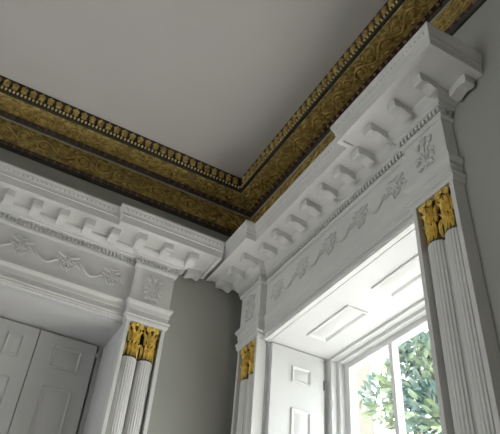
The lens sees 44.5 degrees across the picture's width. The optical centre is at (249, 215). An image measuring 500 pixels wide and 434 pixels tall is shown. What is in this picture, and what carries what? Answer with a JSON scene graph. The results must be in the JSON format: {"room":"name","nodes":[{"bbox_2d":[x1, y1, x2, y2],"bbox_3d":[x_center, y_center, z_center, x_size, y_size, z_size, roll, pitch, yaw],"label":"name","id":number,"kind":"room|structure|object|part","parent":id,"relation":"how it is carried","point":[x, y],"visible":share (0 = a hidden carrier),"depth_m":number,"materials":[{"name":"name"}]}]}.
{"room":"historic interior","nodes":[
{"label":"historic interior","id":0,"kind":"room"},
{"bbox_2d":[0,148,241,433],"bbox_3d":[-2.521,0.679,1.709,6.234,3.990,0.500,22,-43,-20],"label":"wall","id":1,"kind":"structure","parent":0,"point":[194,391],"depth_m":2.97,"materials":[{"name":"grey paint"}]},
{"bbox_2d":[0,283,122,433],"bbox_3d":[-1.220,1.402,1.905,1.109,2.668,0.321,22,-43,-20],"label":"door frame","id":2,"kind":"structure","parent":1,"relation":"in","point":[16,305],"depth_m":2.81,"materials":[{"name":"white paint"}]},
{"bbox_2d":[0,318,40,433],"bbox_3d":[-1.184,1.505,2.035,0.225,2.612,0.036,22,-43,-20],"label":"window shutter","id":3,"kind":"object","parent":2,"relation":"attached to","point":[18,341],"visible":1,"depth_m":2.76,"materials":[{"name":"white paint"}]},
{"bbox_3d":[-1.119,1.009,2.444,0.075,0.812,0.008,22,-43,-20],"label":"shutter panel","id":4,"kind":"part","parent":3,"relation":"part of","materials":[{"name":"white paint"}]},
{"bbox_3d":[-1.081,0.585,2.796,0.075,0.109,0.008,22,-43,-20],"label":"shutter panel","id":5,"kind":"part","parent":3,"relation":"part of","materials":[{"name":"white paint"}]},
{"bbox_2d":[7,330,98,433],"bbox_3d":[-0.955,1.599,2.124,0.293,2.612,0.036,22,-43,-20],"label":"door","id":6,"kind":"structure","parent":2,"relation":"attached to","point":[54,388],"depth_m":2.79,"materials":[{"name":"white paint"}]},
{"bbox_3d":[-0.904,1.097,2.527,0.136,0.812,0.008,22,-43,-20],"label":"shutter panel","id":7,"kind":"part","parent":6,"relation":"part of","materials":[{"name":"white paint"}]},
{"bbox_3d":[-0.867,0.673,2.878,0.136,0.109,0.008,22,-43,-20],"label":"shutter panel","id":8,"kind":"part","parent":6,"relation":"part of","materials":[{"name":"white paint"}]},
{"bbox_2d":[0,161,224,327],"bbox_3d":[-0.993,0.050,2.725,1.823,0.484,0.237,22,-43,-20],"label":"entablature","id":9,"kind":"object","parent":1,"relation":"attached to","point":[59,242],"visible":1,"depth_m":2.87,"materials":[{"name":"white paint"}]},
{"bbox_3d":[-1.039,0.239,2.669,1.501,0.093,0.068,22,-43,-20],"label":"architrave","id":10,"kind":"part","parent":9,"relation":"part of","materials":[{"name":"white paint"}]},
{"bbox_3d":[-1.009,0.001,2.844,1.581,0.045,0.108,22,-43,-20],"label":"bed moulding","id":11,"kind":"part","parent":9,"relation":"part of","materials":[{"name":"white paint"}]},
{"bbox_2d":[0,75,250,236],"bbox_3d":[-2.445,-1.016,2.567,5.734,0.288,0.189,22,-43,-20],"label":"crown molding","id":12,"kind":"structure","parent":1,"relation":"attached to","point":[37,126],"depth_m":3.26,"materials":[{"name":"brown metal"}]},
{"bbox_3d":[-2.494,-0.877,2.546,5.734,0.041,0.022,22,-43,-20],"label":"rail","id":13,"kind":"part","parent":12,"relation":"part of","materials":[{"name":"brown metal"}]},
{"bbox_2d":[98,315,168,433],"bbox_3d":[-0.592,1.656,1.900,0.214,2.997,0.061,22,-43,-20],"label":"pilaster","id":14,"kind":"object","parent":1,"relation":"attached to","point":[130,394],"visible":1,"depth_m":2.67,"materials":[{"name":"white paint"}]},
{"bbox_2d":[0,0,387,177],"bbox_3d":[-0.857,-2.799,0.627,6.534,0.200,7.319,22,-43,-20],"label":"ceiling","id":15,"kind":"structure","parent":0,"point":[213,83],"depth_m":2.90,"materials":[{"name":"paint"}]},
{"bbox_2d":[262,0,499,420],"bbox_3d":[1.680,-0.169,0.236,0.500,3.990,6.519,22,-43,-20],"label":"wall","id":16,"kind":"structure","parent":0,"point":[476,123],"depth_m":1.99,"materials":[{"name":"grey paint"}]},
{"bbox_2d":[231,332,266,433],"bbox_3d":[-0.095,1.755,1.966,0.061,2.997,0.214,22,-43,-20],"label":"pilaster","id":17,"kind":"object","parent":16,"relation":"attached to","point":[247,416],"visible":1,"depth_m":2.75,"materials":[{"name":"white paint"}]},
{"bbox_2d":[206,21,482,348],"bbox_3d":[0.273,0.034,2.552,0.252,0.507,1.723,22,-43,-20],"label":"entablature","id":18,"kind":"object","parent":16,"relation":"attached to","point":[395,143],"visible":0.98,"depth_m":2.41,"materials":[{"name":"white paint"}]},
{"bbox_3d":[0.317,-0.006,2.693,0.108,0.045,1.575,22,-43,-20],"label":"bed moulding","id":19,"kind":"part","parent":18,"relation":"part of","materials":[{"name":"white paint"}]},
{"bbox_3d":[0.315,0.228,2.511,0.068,0.093,1.495,22,-43,-20],"label":"architrave","id":20,"kind":"part","parent":18,"relation":"part of","materials":[{"name":"white paint"}]},
{"bbox_2d":[262,228,427,433],"bbox_3d":[0.433,1.388,1.703,0.518,2.657,1.083,22,-43,-20],"label":"window","id":21,"kind":"structure","parent":16,"relation":"in","point":[381,307],"depth_m":2.62,"materials":[{"name":"white paint"}]},
{"bbox_2d":[265,343,332,433],"bbox_3d":[0.151,1.638,2.046,0.307,2.605,0.058,22,-43,-20],"label":"window shutter","id":22,"kind":"object","parent":21,"relation":"attached to","point":[296,382],"visible":1,"depth_m":2.74,"materials":[{"name":"white paint"}]},
{"bbox_3d":[0.200,1.134,2.465,0.102,0.726,0.008,22,-43,-20],"label":"shutter panel","id":23,"kind":"part","parent":22,"relation":"part of","materials":[{"name":"white paint"}]},
{"bbox_3d":[0.235,0.732,2.799,0.102,0.078,0.008,22,-43,-20],"label":"shutter panel","id":24,"kind":"part","parent":22,"relation":"part of","materials":[{"name":"white paint"}]},
{"bbox_3d":[0.377,0.474,2.667,0.107,0.008,0.310,22,-43,-20],"label":"soffit panel","id":25,"kind":"part","parent":21,"relation":"part of","materials":[{"name":"white paint"}]},
{"bbox_3d":[0.575,1.435,1.766,0.100,2.625,1.075,22,-43,-20],"label":"frame","id":26,"kind":"part","parent":21,"relation":"part of","materials":[{"name":"white paint"}]},
{"bbox_3d":[0.657,0.902,2.217,0.044,1.150,0.958,22,-43,-20],"label":"sash","id":27,"kind":"part","parent":21,"relation":"part of","materials":[{"name":"white paint"}]},
{"bbox_3d":[0.603,0.226,2.344,0.107,0.008,0.310,22,-43,-20],"label":"soffit panel","id":28,"kind":"part","parent":21,"relation":"part of","materials":[{"name":"white paint"}]},
{"bbox_2d":[240,0,486,222],"bbox_3d":[1.506,-1.715,1.301,0.189,0.288,6.519,22,-43,-20],"label":"crown molding","id":29,"kind":"structure","parent":16,"relation":"attached to","point":[307,133],"depth_m":2.87,"materials":[{"name":"brown metal"}]},
{"bbox_3d":[1.571,-1.590,1.250,0.022,0.041,6.519,22,-43,-20],"label":"rail","id":30,"kind":"part","parent":29,"relation":"part of","materials":[{"name":"brown metal"}]},
{"bbox_2d":[409,173,499,433],"bbox_3d":[0.519,1.080,1.087,0.061,2.997,0.214,22,-43,-20],"label":"pilaster","id":31,"kind":"object","parent":16,"relation":"attached to","point":[465,351],"visible":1,"depth_m":1.73,"materials":[{"name":"white paint"}]},
{"label":"outside","id":32,"kind":"structure","parent":0,"visible":0},
{"bbox_3d":[19.522,20.439,19.558,58.266,0.200,90.000,22,-43,-20],"label":"ground","id":33,"kind":"structure","parent":32,"visible":0},
{"bbox_2d":[356,363,374,433],"bbox_3d":[0.970,11.109,24.430,4.400,17.800,8.400,22,-43,-20],"label":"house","id":34,"kind":"structure","parent":33,"relation":"on","point":[363,371],"depth_m":24.03,"materials":[{"name":"beige paint"}]},
{"bbox_2d":[357,329,441,433],"bbox_3d":[2.432,3.376,6.660,1.800,7.244,3.315,31,-46,-28],"label":"magnolia tree","id":35,"kind":"object","parent":33,"relation":"on","point":[424,392],"visible":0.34,"depth_m":7.75,"materials":[{"name":"green plant"}]}
]}

